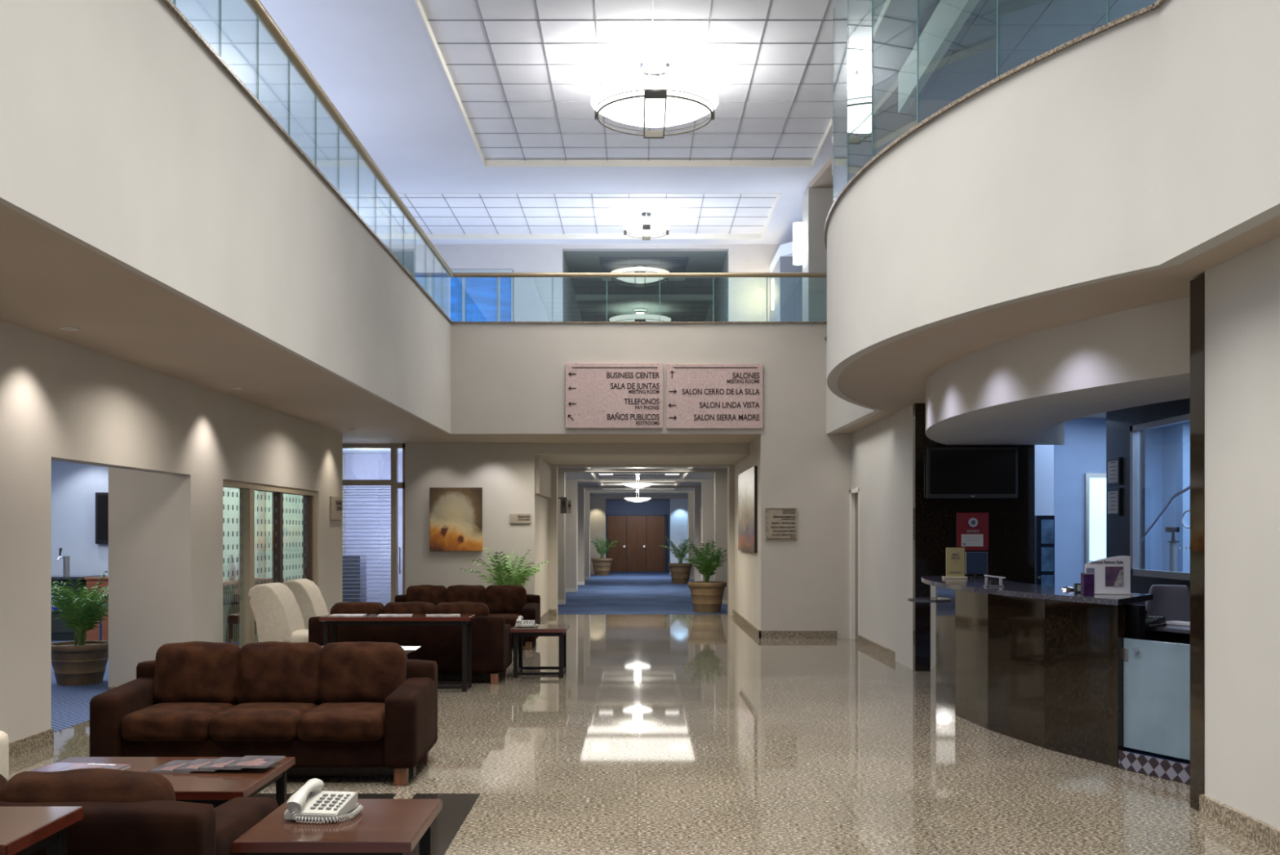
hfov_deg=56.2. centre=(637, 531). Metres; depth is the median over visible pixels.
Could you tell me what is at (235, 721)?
seat cushion
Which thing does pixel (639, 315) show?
pendant lamp
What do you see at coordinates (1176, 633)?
reception desk
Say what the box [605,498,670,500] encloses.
ceiling
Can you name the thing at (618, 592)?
floor
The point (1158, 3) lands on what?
trim
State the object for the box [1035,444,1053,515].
pier
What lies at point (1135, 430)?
window
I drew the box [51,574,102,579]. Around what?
countertop
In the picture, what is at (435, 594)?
cushion
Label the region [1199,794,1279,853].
baseboard
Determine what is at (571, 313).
wall
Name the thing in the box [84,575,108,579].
countertop
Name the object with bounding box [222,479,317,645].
window
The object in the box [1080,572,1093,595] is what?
carton
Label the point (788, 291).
pier
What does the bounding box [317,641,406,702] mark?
cushion
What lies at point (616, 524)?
door
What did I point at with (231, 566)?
jug
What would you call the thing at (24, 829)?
console table
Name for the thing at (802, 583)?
wall
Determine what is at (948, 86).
ceiling
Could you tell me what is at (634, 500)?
pendant lamp
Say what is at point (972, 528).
plaque
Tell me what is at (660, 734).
floor
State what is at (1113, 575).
photo
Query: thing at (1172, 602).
office chair
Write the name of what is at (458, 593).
cushion
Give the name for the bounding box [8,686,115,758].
baseboard
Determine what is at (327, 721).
seat cushion
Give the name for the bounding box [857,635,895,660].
baseboard
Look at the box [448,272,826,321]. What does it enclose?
glass balustrade
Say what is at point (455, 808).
rug
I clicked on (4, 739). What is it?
slipper chair
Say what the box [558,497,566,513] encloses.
restroom sign
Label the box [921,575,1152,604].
countertop
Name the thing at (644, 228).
pendant lamp
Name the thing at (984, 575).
tray
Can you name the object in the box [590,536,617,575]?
potted palm
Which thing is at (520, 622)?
telephone
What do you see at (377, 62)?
ceiling
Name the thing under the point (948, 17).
beam
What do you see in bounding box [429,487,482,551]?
painting
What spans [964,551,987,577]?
computer monitor
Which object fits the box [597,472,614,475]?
ceiling light panel
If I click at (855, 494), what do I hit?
door
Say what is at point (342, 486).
window blind
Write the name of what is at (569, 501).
restroom sign
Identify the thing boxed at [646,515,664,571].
door
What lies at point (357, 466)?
wall
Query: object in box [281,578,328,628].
slipper chair
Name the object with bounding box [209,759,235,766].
photo
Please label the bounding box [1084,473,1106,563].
door
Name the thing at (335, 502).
sign
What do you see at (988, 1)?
grid
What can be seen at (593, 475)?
trim
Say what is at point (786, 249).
ceiling
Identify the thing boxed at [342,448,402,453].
ceiling
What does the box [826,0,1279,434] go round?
wall
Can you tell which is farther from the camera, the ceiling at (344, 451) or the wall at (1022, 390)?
the ceiling at (344, 451)
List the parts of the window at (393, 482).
door pull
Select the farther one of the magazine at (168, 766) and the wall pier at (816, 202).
the wall pier at (816, 202)
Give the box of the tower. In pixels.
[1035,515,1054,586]
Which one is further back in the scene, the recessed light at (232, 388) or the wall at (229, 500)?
the wall at (229, 500)
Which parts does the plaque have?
name plate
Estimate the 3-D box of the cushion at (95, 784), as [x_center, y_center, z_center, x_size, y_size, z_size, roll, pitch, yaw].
[-1.875,1.036,4.090,0.586,0.461,0.294,0,0,0]
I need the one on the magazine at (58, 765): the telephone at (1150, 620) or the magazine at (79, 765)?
the magazine at (79, 765)
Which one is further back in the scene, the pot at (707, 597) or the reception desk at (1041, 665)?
the pot at (707, 597)
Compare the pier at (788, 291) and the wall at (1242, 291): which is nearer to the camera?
the wall at (1242, 291)
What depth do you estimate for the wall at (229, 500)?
18.05 m
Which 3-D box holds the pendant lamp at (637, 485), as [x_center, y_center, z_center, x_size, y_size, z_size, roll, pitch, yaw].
[0.000,-1.300,29.500,0.740,0.440,0.740,0,0,0]
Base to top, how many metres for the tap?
0.422 m
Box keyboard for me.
[1165,620,1190,626]
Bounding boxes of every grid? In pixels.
[379,194,772,234]
[427,0,877,160]
[600,257,686,271]
[921,0,1119,101]
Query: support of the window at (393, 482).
in the wall at (505, 473)
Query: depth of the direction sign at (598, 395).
18.06 m
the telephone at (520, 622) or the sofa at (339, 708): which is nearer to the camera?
the sofa at (339, 708)
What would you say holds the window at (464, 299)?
in the wall at (747, 296)
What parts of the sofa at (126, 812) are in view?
frame, armrest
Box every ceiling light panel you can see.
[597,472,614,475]
[663,472,680,475]
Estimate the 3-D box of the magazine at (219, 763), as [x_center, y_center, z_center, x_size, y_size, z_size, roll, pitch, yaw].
[-2.040,1.158,6.012,0.210,0.009,0.280,0,0,3]
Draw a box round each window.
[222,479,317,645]
[342,443,404,601]
[410,269,514,321]
[1129,413,1190,580]
[1162,421,1190,572]
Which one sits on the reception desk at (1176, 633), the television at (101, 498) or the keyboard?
the keyboard
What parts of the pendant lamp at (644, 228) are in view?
lamp shade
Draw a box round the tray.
[984,574,1005,577]
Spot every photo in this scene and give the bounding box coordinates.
[69,764,104,769]
[159,762,186,769]
[184,760,211,768]
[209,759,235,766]
[235,757,266,764]
[1105,566,1123,586]
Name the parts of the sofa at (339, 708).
armrest, frame, leg, armrest, leg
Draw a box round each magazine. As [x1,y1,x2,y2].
[31,761,100,771]
[53,762,130,771]
[147,760,192,772]
[173,758,217,770]
[198,756,243,768]
[223,755,284,767]
[328,613,366,616]
[377,613,413,616]
[401,645,421,650]
[426,613,460,616]
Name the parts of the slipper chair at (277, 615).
seat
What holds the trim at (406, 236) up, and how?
attached to the ceiling at (377, 62)
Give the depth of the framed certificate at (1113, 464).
13.50 m
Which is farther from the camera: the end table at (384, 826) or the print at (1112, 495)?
the print at (1112, 495)
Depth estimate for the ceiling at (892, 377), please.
8.60 m
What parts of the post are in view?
post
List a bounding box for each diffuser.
[599,473,613,475]
[665,473,679,475]
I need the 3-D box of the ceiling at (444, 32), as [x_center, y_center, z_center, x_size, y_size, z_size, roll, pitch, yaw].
[0.160,-5.580,8.250,4.880,0.140,19.100,0,0,0]
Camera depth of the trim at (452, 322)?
18.08 m
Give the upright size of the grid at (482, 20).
0.008 m
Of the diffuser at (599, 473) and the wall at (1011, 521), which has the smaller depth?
the wall at (1011, 521)
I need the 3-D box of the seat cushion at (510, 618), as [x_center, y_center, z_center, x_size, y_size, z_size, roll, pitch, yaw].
[-1.865,1.235,16.621,0.553,0.198,0.677,0,0,0]
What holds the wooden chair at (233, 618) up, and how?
on the floor at (70, 704)
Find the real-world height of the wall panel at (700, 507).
1.320 m
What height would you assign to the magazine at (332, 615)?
0.008 m
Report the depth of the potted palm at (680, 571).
37.08 m
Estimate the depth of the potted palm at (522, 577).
19.09 m
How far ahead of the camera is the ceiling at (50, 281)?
9.34 m
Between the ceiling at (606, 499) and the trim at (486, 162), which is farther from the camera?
the ceiling at (606, 499)
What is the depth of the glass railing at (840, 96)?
11.94 m
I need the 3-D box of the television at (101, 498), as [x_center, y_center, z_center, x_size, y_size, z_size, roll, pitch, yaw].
[-8.039,-0.211,18.343,0.477,0.785,0.093,0,0,0]
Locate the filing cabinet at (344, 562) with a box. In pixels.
[342,555,366,601]
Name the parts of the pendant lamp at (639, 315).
lamp shade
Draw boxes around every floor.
[8,613,1279,854]
[51,639,257,732]
[557,571,727,613]
[1124,746,1190,764]
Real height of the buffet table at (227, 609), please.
0.820 m
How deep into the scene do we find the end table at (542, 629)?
13.16 m
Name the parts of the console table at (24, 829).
apron frame, leg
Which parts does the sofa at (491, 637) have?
frame, leg, leg, armrest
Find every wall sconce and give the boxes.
[771,278,773,310]
[792,222,805,265]
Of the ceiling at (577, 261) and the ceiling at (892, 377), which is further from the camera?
the ceiling at (577, 261)
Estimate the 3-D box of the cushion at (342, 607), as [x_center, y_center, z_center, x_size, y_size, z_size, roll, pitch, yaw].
[-2.995,0.977,12.872,0.586,0.459,0.296,0,0,0]
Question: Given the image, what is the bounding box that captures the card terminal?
[983,574,1005,586]
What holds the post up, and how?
on the floor
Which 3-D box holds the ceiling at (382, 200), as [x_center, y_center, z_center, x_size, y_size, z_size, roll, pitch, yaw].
[-1.050,-5.580,20.700,6.700,0.140,3.000,0,0,0]
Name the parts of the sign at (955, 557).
plate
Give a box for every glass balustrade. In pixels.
[173,0,453,309]
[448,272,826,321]
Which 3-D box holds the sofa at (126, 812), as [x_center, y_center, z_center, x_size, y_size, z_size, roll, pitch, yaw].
[-2.430,1.203,4.280,2.064,0.794,0.919,0,0,0]
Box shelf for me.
[907,596,935,602]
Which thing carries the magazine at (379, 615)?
on the console table at (464, 620)
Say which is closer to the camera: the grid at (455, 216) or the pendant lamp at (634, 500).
the grid at (455, 216)
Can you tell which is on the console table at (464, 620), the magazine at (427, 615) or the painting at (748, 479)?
the magazine at (427, 615)
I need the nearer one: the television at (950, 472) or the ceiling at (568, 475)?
the television at (950, 472)
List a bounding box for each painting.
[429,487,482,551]
[737,465,757,552]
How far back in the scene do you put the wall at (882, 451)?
15.44 m
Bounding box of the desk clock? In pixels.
[1073,582,1080,592]
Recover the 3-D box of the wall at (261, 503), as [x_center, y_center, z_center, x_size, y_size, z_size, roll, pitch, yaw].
[-5.650,0.060,21.000,0.100,3.080,6.000,0,0,0]
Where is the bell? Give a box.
[1060,586,1073,590]
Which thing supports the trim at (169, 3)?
attached to the wall at (122, 136)
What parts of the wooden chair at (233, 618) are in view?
leg, seat, backrest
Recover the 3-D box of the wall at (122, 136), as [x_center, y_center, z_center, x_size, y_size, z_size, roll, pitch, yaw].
[-2.845,-2.315,7.075,0.050,1.670,22.150,0,0,0]
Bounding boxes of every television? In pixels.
[95,492,108,543]
[925,447,1017,497]
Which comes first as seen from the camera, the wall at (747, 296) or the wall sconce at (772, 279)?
the wall sconce at (772, 279)
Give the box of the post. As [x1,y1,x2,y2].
[1164,526,1179,571]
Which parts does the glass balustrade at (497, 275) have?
handrail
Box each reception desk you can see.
[907,575,1152,767]
[1145,619,1190,644]
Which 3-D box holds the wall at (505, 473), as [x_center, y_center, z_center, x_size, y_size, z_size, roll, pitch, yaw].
[-0.989,0.060,20.125,5.779,3.080,0.250,0,0,0]
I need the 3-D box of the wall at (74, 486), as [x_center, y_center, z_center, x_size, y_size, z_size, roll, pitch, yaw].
[-8.380,0.150,10.750,7.440,2.900,15.700,0,0,0]
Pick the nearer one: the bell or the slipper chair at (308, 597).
the bell
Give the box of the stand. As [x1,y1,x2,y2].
[1084,555,1132,594]
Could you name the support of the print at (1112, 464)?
attached to the framed certificate at (1113, 464)
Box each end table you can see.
[231,798,442,854]
[510,623,569,677]
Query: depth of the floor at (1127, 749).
7.99 m
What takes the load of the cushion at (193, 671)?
on the sofa at (339, 708)
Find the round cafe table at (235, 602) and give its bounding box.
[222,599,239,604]
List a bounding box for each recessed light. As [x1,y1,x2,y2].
[59,326,78,330]
[230,386,241,389]
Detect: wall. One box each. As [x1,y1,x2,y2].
[0,0,450,434]
[0,320,342,742]
[51,459,108,575]
[222,486,302,579]
[257,453,345,577]
[344,453,402,605]
[385,244,782,321]
[404,443,749,594]
[448,323,826,434]
[535,433,850,637]
[563,251,728,321]
[605,500,670,571]
[670,498,688,574]
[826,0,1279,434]
[850,404,912,669]
[912,403,1035,671]
[925,296,1190,444]
[1053,417,1106,587]
[1106,398,1190,604]
[1145,236,1279,828]
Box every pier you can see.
[769,256,802,321]
[802,186,831,321]
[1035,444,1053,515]
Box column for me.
[1190,274,1204,811]
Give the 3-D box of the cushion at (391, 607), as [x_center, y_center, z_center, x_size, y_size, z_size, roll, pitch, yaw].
[-2.440,0.974,12.868,0.586,0.458,0.297,0,0,0]
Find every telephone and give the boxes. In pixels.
[284,777,363,822]
[515,615,537,626]
[1145,609,1167,626]
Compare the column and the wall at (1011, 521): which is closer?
the column
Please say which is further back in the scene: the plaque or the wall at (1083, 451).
the wall at (1083, 451)
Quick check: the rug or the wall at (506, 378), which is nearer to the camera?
the rug
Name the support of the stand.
on the reception desk at (1041, 665)
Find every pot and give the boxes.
[51,640,108,684]
[591,558,613,575]
[667,562,692,583]
[687,581,726,613]
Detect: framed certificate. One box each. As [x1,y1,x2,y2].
[1106,457,1121,485]
[1106,487,1121,515]
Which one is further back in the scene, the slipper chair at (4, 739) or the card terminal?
the card terminal
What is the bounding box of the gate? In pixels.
[1122,637,1190,759]
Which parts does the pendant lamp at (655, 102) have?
lamp shade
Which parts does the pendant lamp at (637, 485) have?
lamp shade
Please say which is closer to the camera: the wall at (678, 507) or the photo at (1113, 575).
the photo at (1113, 575)
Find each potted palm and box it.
[51,570,108,684]
[461,547,548,585]
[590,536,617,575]
[661,536,693,583]
[682,540,727,613]
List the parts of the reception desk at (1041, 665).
panel, panel, panel, panel, panel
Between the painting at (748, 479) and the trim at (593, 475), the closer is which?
the painting at (748, 479)
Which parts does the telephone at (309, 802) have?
coiled cord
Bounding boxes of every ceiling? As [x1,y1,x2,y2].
[0,203,759,443]
[170,0,940,244]
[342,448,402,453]
[369,194,777,233]
[419,0,886,159]
[539,454,746,464]
[558,466,727,493]
[564,251,726,321]
[600,257,688,272]
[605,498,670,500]
[769,241,792,272]
[809,79,954,187]
[835,214,1279,433]
[915,0,1157,100]
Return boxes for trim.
[161,0,452,323]
[363,193,781,239]
[413,0,893,166]
[452,321,826,323]
[575,294,712,301]
[583,466,694,489]
[605,514,666,571]
[824,0,1166,339]
[1118,749,1190,784]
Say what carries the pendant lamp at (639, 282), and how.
hanging from the ceiling at (603, 260)
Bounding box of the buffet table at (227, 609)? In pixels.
[222,579,289,641]
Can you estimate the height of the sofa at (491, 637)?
0.856 m
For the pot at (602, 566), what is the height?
0.620 m
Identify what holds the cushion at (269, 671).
on the sofa at (339, 708)
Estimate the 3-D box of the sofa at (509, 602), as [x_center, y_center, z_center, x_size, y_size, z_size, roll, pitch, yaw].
[-2.420,1.172,16.740,2.064,0.856,0.919,0,0,0]
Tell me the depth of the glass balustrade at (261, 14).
10.92 m
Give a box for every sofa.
[0,767,278,854]
[89,640,437,785]
[308,600,511,683]
[395,584,540,648]
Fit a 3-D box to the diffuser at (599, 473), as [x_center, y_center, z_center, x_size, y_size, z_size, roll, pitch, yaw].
[-0.820,-1.497,31.200,0.360,0.006,0.480,0,0,0]
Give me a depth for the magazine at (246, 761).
5.99 m
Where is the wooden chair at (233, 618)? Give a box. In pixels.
[226,577,272,642]
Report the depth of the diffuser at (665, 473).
31.17 m
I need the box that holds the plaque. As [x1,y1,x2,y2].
[956,512,988,550]
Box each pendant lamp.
[591,57,718,138]
[608,307,671,321]
[610,265,669,287]
[622,211,669,239]
[622,472,653,488]
[624,488,650,502]
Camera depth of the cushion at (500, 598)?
16.81 m
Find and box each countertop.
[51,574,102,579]
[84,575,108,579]
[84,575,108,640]
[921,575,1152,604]
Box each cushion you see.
[0,767,175,802]
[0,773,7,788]
[120,702,236,741]
[153,640,240,704]
[208,702,319,741]
[235,640,322,703]
[297,701,384,741]
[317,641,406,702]
[329,601,384,613]
[382,601,435,613]
[405,584,446,605]
[435,600,488,615]
[445,584,485,603]
[484,584,526,613]
[488,613,520,626]
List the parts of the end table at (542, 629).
leg, leg, apron frame, leg, leg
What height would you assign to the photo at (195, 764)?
0.001 m
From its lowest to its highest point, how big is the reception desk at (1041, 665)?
1.150 m
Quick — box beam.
[897,0,979,113]
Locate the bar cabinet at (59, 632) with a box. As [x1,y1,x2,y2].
[51,574,102,640]
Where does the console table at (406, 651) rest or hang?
on the floor at (660, 734)
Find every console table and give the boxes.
[0,805,83,854]
[239,645,412,658]
[319,613,475,691]
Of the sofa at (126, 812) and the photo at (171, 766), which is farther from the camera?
the photo at (171, 766)
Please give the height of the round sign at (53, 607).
0.250 m
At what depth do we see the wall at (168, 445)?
11.58 m
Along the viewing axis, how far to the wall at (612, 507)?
48.50 m
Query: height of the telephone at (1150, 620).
0.115 m
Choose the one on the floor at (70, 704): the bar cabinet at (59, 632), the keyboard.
the bar cabinet at (59, 632)
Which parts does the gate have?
knob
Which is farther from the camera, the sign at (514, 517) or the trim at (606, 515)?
the trim at (606, 515)
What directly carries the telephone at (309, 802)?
on the end table at (384, 826)
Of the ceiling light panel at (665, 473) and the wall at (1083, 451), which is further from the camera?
the ceiling light panel at (665, 473)
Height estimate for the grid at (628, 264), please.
0.010 m
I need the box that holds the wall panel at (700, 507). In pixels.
[699,506,701,551]
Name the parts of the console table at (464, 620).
leg, leg, apron frame, leg, leg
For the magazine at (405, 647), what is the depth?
8.72 m
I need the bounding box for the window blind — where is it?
[342,486,390,602]
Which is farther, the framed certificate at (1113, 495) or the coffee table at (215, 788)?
the framed certificate at (1113, 495)
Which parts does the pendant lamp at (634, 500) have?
lamp shade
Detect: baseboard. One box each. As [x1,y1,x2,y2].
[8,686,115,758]
[540,608,836,638]
[558,576,727,604]
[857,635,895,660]
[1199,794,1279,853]
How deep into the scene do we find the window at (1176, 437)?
15.55 m
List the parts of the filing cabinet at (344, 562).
drawer, drawer, drawer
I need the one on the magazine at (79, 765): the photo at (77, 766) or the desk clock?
the photo at (77, 766)
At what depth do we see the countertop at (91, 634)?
17.60 m
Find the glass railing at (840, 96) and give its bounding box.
[831,0,1108,204]
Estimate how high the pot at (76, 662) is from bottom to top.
0.420 m
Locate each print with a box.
[1109,462,1115,479]
[1109,493,1115,510]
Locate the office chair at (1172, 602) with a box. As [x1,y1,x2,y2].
[1145,584,1190,621]
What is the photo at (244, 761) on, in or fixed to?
on the magazine at (246, 761)
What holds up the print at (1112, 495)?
attached to the framed certificate at (1113, 495)
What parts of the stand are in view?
panel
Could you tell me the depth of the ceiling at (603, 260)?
24.41 m
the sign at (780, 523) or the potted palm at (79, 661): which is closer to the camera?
the potted palm at (79, 661)
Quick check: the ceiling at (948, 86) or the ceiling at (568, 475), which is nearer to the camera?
the ceiling at (948, 86)
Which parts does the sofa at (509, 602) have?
frame, leg, armrest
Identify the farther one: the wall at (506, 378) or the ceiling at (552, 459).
the ceiling at (552, 459)
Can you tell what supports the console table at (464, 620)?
on the floor at (660, 734)
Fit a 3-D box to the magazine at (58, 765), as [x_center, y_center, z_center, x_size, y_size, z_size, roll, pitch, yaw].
[-2.830,1.173,5.900,0.270,0.012,0.340,0,0,6]
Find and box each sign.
[51,594,62,610]
[329,496,342,519]
[510,513,530,523]
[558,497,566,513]
[565,363,662,427]
[566,499,571,513]
[666,364,763,428]
[764,507,796,539]
[942,547,967,578]
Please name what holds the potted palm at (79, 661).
on the floor at (70, 704)
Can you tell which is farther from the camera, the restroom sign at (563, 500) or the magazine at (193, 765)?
the restroom sign at (563, 500)
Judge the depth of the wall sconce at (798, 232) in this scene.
18.92 m
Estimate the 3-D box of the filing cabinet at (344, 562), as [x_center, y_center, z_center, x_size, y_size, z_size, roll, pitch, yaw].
[-5.200,1.010,21.590,0.520,1.180,0.520,0,0,0]
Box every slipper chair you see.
[0,729,8,780]
[248,582,308,642]
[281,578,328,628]
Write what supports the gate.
attached to the reception desk at (1041, 665)
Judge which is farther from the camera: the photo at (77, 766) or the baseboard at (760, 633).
the baseboard at (760, 633)
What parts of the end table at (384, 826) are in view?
leg, apron frame, leg, leg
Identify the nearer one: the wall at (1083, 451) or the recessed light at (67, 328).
the recessed light at (67, 328)
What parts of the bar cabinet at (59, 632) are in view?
door panel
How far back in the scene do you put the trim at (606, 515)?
48.38 m
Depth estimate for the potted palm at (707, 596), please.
23.69 m
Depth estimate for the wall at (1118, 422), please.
13.17 m
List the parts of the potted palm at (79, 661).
stem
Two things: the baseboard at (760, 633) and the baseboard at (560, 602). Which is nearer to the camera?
the baseboard at (760, 633)
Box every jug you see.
[226,554,235,580]
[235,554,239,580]
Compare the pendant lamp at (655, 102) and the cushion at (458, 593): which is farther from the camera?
the cushion at (458, 593)
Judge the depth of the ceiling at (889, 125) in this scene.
15.92 m
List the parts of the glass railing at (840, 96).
glass panel, glass panel, glass panel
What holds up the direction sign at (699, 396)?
attached to the wall at (506, 378)
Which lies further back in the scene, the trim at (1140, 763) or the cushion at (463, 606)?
the cushion at (463, 606)
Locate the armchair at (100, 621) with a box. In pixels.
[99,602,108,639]
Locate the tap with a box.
[56,547,70,576]
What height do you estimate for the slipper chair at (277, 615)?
1.035 m
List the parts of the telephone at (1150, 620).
coiled cord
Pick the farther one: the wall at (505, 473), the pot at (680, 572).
the pot at (680, 572)
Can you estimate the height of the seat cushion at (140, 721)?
0.199 m
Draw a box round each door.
[608,515,626,571]
[626,515,645,571]
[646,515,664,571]
[849,487,860,639]
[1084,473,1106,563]
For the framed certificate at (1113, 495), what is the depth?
13.50 m
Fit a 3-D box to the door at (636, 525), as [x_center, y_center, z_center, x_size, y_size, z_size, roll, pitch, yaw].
[-0.048,0.480,48.395,0.779,2.239,0.130,0,0,0]
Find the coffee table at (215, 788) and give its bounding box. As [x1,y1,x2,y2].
[58,756,295,807]
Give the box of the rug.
[253,793,479,854]
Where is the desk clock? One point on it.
(1077, 586)
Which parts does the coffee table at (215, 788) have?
apron frame, leg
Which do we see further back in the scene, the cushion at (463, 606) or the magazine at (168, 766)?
the cushion at (463, 606)
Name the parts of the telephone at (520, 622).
coiled cord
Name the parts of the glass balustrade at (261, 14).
handrail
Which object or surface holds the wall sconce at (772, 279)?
attached to the pier at (788, 291)
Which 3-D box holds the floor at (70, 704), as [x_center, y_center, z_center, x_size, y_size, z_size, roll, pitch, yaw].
[-8.330,1.659,10.800,7.340,0.123,15.600,0,0,0]

